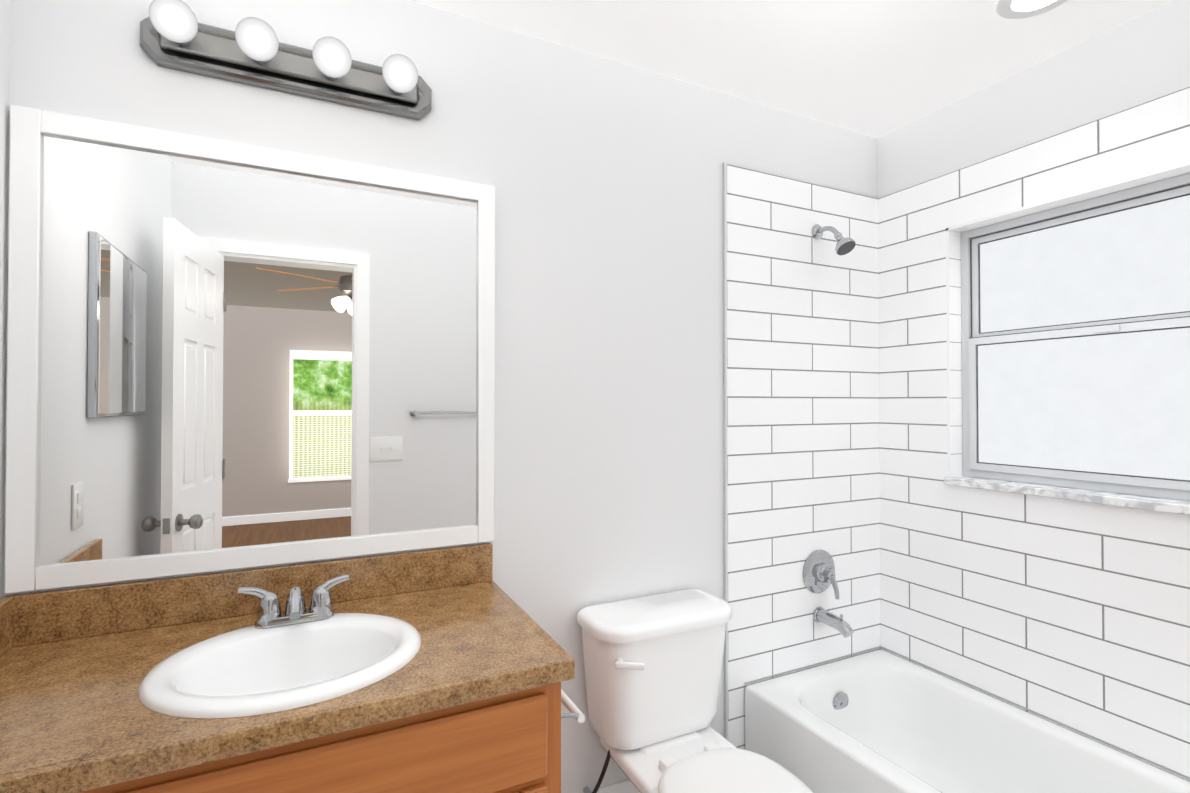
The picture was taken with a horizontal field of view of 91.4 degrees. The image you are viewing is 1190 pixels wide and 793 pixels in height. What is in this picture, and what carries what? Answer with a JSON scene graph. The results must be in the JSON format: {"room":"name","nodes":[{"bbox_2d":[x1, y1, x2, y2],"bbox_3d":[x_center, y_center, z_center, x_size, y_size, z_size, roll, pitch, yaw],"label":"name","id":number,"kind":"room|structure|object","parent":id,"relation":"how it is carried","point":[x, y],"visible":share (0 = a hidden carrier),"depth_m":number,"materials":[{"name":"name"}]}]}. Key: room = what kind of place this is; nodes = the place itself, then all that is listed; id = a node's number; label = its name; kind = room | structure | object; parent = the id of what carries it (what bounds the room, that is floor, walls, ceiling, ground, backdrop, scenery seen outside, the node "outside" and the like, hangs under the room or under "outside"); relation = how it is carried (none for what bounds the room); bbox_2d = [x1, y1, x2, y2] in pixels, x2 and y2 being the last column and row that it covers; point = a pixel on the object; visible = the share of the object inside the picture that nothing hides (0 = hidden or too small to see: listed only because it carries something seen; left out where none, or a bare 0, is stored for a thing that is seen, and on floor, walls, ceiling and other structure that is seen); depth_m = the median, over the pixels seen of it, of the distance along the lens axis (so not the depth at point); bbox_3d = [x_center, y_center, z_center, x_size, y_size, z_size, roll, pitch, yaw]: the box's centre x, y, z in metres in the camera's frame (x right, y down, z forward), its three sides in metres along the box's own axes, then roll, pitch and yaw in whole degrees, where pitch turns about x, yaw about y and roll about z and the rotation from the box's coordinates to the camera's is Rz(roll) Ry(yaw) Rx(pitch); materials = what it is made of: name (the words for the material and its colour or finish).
{"room":"bathroom","nodes":[
{"label":"bathroom","id":0,"kind":"room"},
{"bbox_2d":[0,0,9,598],"bbox_3d":[-0.927,0.137,0.467,0.120,2.440,1.580,0,-1,-26],"label":"wall","id":1,"kind":"structure","parent":0,"point":[4,62],"depth_m":1.19,"materials":[{"name":"white paint"}]},
{"bbox_2d":[3,0,876,792],"bbox_3d":[-0.013,0.153,1.864,3.053,2.440,0.120,0,-1,-26],"label":"wall","id":2,"kind":"structure","parent":0,"point":[603,176],"depth_m":1.76,"materials":[{"name":"white paint"}]},
{"bbox_2d":[4,105,494,593],"bbox_3d":[-0.749,-0.097,1.426,1.028,1.006,0.020,0,-1,-26],"label":"mirror","id":3,"kind":"object","parent":2,"relation":"attached to","point":[222,355],"visible":1,"depth_m":1.37,"materials":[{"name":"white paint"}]},
{"bbox_2d":[140,0,431,120],"bbox_3d":[-0.703,-0.807,1.383,0.636,0.112,0.152,0,-1,-26],"label":"sconce","id":4,"kind":"object","parent":2,"relation":"attached to","point":[176,35],"visible":1,"depth_m":1.37,"materials":[{"name":"grey metal"}]},
{"bbox_2d":[597,779,639,792],"bbox_3d":[0.087,1.292,1.826,0.821,0.162,0.013,0,-1,-26],"label":"baseboard","id":5,"kind":"structure","parent":2,"relation":"attached to","point":[626,786],"depth_m":1.82,"materials":[{"name":"white paint"}]},
{"bbox_2d":[723,162,880,749],"bbox_3d":[0.801,0.281,2.189,0.783,2.192,0.011,0,-1,-26],"label":"tiled wall","id":6,"kind":"structure","parent":2,"relation":"attached to","point":[801,387],"depth_m":2.16,"materials":[{"name":"white tile"}]},
{"bbox_2d":[803,549,838,599],"bbox_3d":[0.865,0.664,2.166,0.164,0.168,0.079,0,-1,-26],"label":"shower valve","id":7,"kind":"object","parent":6,"relation":"attached to","point":[819,575],"visible":1,"depth_m":2.17,"materials":[{"name":"silver metal"}]},
{"bbox_2d":[813,606,853,637],"bbox_3d":[0.880,0.829,2.132,0.060,0.077,0.150,0,-1,-26],"label":"tub spout","id":8,"kind":"object","parent":6,"relation":"attached to","point":[834,621],"visible":1,"depth_m":2.12,"materials":[{"name":"silver metal"}]},
{"bbox_2d":[812,224,855,254],"bbox_3d":[0.883,-0.586,2.143,0.072,0.142,0.163,0,-1,-26],"label":"shower head","id":9,"kind":"object","parent":6,"relation":"attached to","point":[844,246],"visible":1,"depth_m":2.11},
{"bbox_2d":[409,0,1172,137],"bbox_3d":[0.362,-1.125,1.116,3.053,0.100,1.820,0,-1,-26],"label":"ceiling","id":10,"kind":"structure","parent":0,"point":[876,68],"depth_m":1.75,"materials":[{"name":"white paint"}]},
{"bbox_2d":[996,0,1067,18],"bbox_3d":[1.180,-1.066,1.545,0.188,0.008,0.188,0,-1,-26],"label":"recessed light","id":11,"kind":"object","parent":10,"relation":"in","point":[1014,9],"visible":1,"depth_m":1.59,"materials":[{"name":"white"}]},
{"bbox_2d":[877,0,1189,198],"bbox_3d":[1.597,0.151,1.708,0.200,2.440,1.820,0,-1,-26],"label":"wall","id":12,"kind":"structure","parent":0,"point":[1141,59],"depth_m":1.83,"materials":[{"name":"white paint"}]},
{"bbox_2d":[878,87,1189,780],"bbox_3d":[1.548,0.278,1.683,0.110,2.186,1.580,0,-1,-26],"label":"tiled wall","id":13,"kind":"structure","parent":12,"relation":"attached to","point":[1074,614],"depth_m":1.90,"materials":[{"name":"white tile"}]},
{"bbox_2d":[950,258,961,454],"bbox_3d":[1.333,-0.146,2.127,0.109,0.714,0.001,0,-1,-26],"label":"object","id":14,"kind":"structure","parent":13,"relation":"attached to","point":[956,342],"depth_m":2.12,"materials":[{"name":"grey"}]},
{"bbox_2d":[944,476,1189,514],"bbox_3d":[1.515,0.299,1.722,0.135,0.025,0.900,0,-1,-26],"label":"window sill","id":15,"kind":"structure","parent":13,"relation":"attached to","point":[1175,506],"depth_m":1.74,"materials":[{"name":"stone"}]},
{"bbox_2d":[961,173,1189,500],"bbox_3d":[1.550,-0.161,1.744,0.056,0.893,0.878,0,-1,-26],"label":"window","id":16,"kind":"structure","parent":12,"relation":"in","point":[1075,327],"depth_m":1.80,"materials":[{"name":"silver metal"}]},
{"bbox_3d":[0.362,1.414,1.086,3.053,0.100,1.820,0,-1,-26],"label":"floor","id":17,"kind":"structure","parent":0,"visible":0},
{"bbox_2d":[0,543,584,792],"bbox_3d":[-0.598,0.887,1.174,1.094,0.957,0.579,0,-1,-26],"label":"bathroom vanity","id":18,"kind":"object","parent":17,"relation":"on","point":[446,670],"visible":1,"depth_m":1.09,"materials":[{"name":"brown stone"}]},
{"bbox_2d":[138,612,421,752],"bbox_3d":[-0.589,0.572,1.135,0.480,0.157,0.420,0,-1,-26],"label":"sink","id":19,"kind":"object","parent":18,"relation":"in","point":[193,684],"depth_m":1.12,"materials":[{"name":"white ceramic"}]},
{"bbox_2d":[237,574,349,629],"bbox_3d":[-0.645,0.453,1.250,0.219,0.086,0.136,0,-1,-26],"label":"faucet","id":20,"kind":"object","parent":18,"relation":"on","point":[320,615],"depth_m":1.26,"materials":[{"name":"silver metal"}]},
{"bbox_2d":[577,589,812,792],"bbox_3d":[0.305,1.003,1.532,0.472,0.733,0.736,0,-1,-26],"label":"toilet","id":21,"kind":"object","parent":17,"relation":"on","point":[653,666],"visible":0.98,"depth_m":1.65,"materials":[{"name":"white ceramic"}]},
{"bbox_2d":[745,649,1189,792],"bbox_3d":[1.182,1.186,1.487,0.706,0.365,1.564,0,-1,-26],"label":"bathtub","id":22,"kind":"object","parent":17,"relation":"on","point":[879,721],"visible":1,"depth_m":1.91,"materials":[{"name":"white ceramic"}]},
{"bbox_2d":[744,646,1189,778],"bbox_3d":[1.184,1.001,1.495,0.704,0.005,1.561,0,-1,-26],"label":"trim","id":23,"kind":"structure","parent":22,"relation":"on","point":[1147,760],"depth_m":1.97,"materials":[{"name":"grey"}]}
]}

